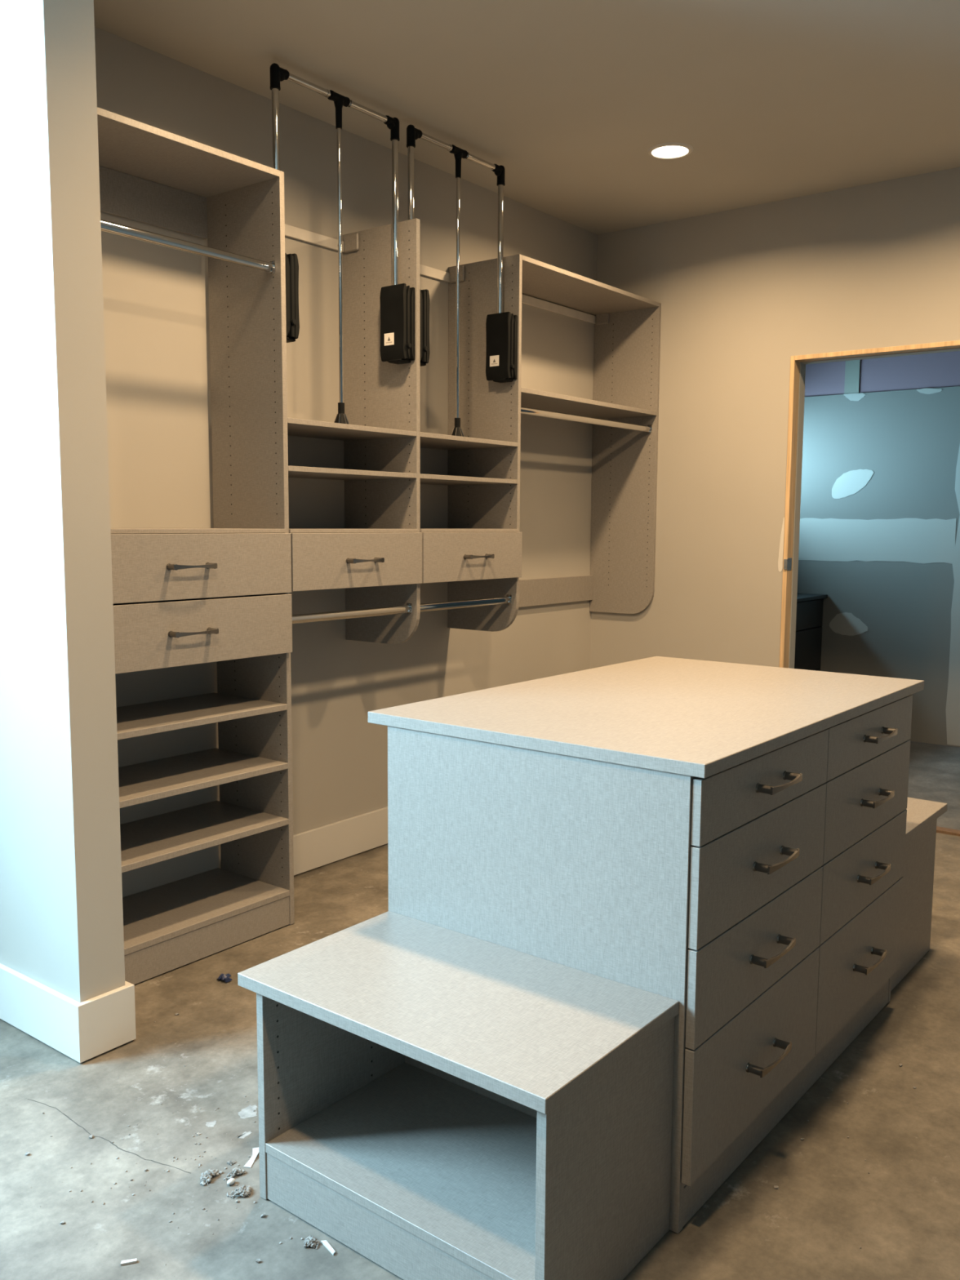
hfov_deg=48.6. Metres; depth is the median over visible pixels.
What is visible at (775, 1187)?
crumbs
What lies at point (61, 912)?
wall
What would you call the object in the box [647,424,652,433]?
socket
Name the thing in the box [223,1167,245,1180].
clump
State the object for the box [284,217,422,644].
shelf unit
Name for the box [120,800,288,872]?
shelf
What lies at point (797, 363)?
door frame
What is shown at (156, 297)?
wall
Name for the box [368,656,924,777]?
island countertop
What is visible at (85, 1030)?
baseboard
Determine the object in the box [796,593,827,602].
countertop
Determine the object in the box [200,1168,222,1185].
clump
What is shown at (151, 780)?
shelf
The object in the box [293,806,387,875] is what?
baseboard
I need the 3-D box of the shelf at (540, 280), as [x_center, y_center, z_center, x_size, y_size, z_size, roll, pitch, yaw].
[0.377,-1.605,4.855,0.371,0.019,1.154,5,8,37]
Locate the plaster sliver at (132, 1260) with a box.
[120,1258,137,1265]
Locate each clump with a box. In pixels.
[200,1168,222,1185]
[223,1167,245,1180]
[226,1160,235,1164]
[226,1184,252,1198]
[303,1235,319,1248]
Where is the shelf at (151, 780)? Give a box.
[118,747,288,808]
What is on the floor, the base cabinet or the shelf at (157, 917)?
the base cabinet
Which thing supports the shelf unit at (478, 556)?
attached to the wall at (156, 297)
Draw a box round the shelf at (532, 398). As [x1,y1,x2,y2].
[520,386,657,418]
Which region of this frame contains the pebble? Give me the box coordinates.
[226,1177,235,1185]
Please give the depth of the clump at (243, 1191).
2.12 m
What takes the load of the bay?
attached to the wall at (156, 297)
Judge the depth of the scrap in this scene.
3.10 m
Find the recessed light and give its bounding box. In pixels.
[647,142,693,159]
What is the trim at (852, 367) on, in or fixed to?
attached to the wall at (879, 531)
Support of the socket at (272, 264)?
attached to the tower
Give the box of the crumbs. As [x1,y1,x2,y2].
[25,997,915,1265]
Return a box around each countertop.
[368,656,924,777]
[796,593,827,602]
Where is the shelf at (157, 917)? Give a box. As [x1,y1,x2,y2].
[122,867,289,955]
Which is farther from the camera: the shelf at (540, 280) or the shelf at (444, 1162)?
the shelf at (540, 280)
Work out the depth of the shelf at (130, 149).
3.16 m
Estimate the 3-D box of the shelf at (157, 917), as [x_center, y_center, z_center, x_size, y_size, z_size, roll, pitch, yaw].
[-1.012,0.858,3.334,0.371,0.019,0.768,5,8,37]
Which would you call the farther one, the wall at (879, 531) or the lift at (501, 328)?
the wall at (879, 531)
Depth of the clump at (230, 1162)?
2.22 m
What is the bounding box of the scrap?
[216,973,231,982]
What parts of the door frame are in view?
strike plate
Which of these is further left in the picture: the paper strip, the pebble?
the pebble
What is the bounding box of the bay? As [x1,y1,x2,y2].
[518,255,661,613]
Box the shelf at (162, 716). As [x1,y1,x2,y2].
[116,692,287,739]
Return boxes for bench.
[237,911,679,1279]
[890,797,947,991]
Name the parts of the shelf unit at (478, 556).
mounting rail, rail, hanging rod, shelf, shelf, drawer, handle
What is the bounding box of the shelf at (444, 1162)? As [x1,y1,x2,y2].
[265,1062,537,1279]
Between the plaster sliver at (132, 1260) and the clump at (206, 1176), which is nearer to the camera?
the plaster sliver at (132, 1260)
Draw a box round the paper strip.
[244,1147,258,1167]
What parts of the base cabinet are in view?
drawer, drawer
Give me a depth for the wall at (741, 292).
5.00 m
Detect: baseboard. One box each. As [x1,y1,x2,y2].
[0,963,136,1062]
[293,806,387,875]
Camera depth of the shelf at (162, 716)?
3.33 m
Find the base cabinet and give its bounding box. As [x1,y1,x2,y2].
[794,598,823,671]
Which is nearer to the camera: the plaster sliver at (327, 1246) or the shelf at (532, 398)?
the plaster sliver at (327, 1246)
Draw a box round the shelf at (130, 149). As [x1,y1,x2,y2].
[97,106,279,197]
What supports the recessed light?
in the ceiling
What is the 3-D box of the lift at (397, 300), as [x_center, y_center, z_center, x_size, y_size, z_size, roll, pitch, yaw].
[-0.464,-1.281,3.591,0.120,1.093,0.622,5,8,37]
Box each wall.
[0,0,124,1002]
[94,26,597,897]
[590,166,959,668]
[797,351,959,747]
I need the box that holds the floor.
[0,741,959,1279]
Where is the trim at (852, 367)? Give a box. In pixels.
[844,360,860,394]
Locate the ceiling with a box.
[93,0,959,234]
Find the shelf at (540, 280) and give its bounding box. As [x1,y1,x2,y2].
[521,255,659,315]
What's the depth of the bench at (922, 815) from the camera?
3.21 m
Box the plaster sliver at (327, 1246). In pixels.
[320,1240,335,1255]
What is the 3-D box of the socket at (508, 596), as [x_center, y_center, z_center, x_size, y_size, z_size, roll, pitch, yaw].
[0.119,-0.169,4.441,0.023,0.040,0.012,5,8,37]
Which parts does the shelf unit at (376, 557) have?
mounting rail, rail, hanging rod, shelf, shelf, drawer, handle, panel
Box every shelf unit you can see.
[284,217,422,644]
[419,253,522,631]
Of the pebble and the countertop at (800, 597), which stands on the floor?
the pebble
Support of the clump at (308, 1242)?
on the floor
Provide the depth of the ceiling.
3.52 m
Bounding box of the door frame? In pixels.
[779,340,959,835]
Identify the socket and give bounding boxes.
[268,260,275,274]
[406,603,412,613]
[506,594,511,604]
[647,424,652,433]
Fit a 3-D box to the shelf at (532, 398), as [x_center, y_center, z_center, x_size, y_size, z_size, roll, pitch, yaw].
[0.374,-1.085,4.912,0.371,0.019,1.154,5,8,37]
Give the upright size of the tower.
2.409 m
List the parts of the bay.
mounting rail, hanging rod, rail, panel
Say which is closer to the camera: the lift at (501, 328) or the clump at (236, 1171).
the clump at (236, 1171)
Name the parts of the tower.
mounting rail, hanging rod, handle, handle, drawer, drawer, panel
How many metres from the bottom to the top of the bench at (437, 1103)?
0.456 m
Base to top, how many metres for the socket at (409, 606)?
0.040 m
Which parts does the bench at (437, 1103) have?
panel, panel, panel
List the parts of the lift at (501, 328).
arm, pull rod, arm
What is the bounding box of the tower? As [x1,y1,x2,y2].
[97,106,294,984]
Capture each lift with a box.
[270,62,414,424]
[406,124,517,436]
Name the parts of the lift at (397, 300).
arm, pull rod, arm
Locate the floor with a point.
(903, 1215)

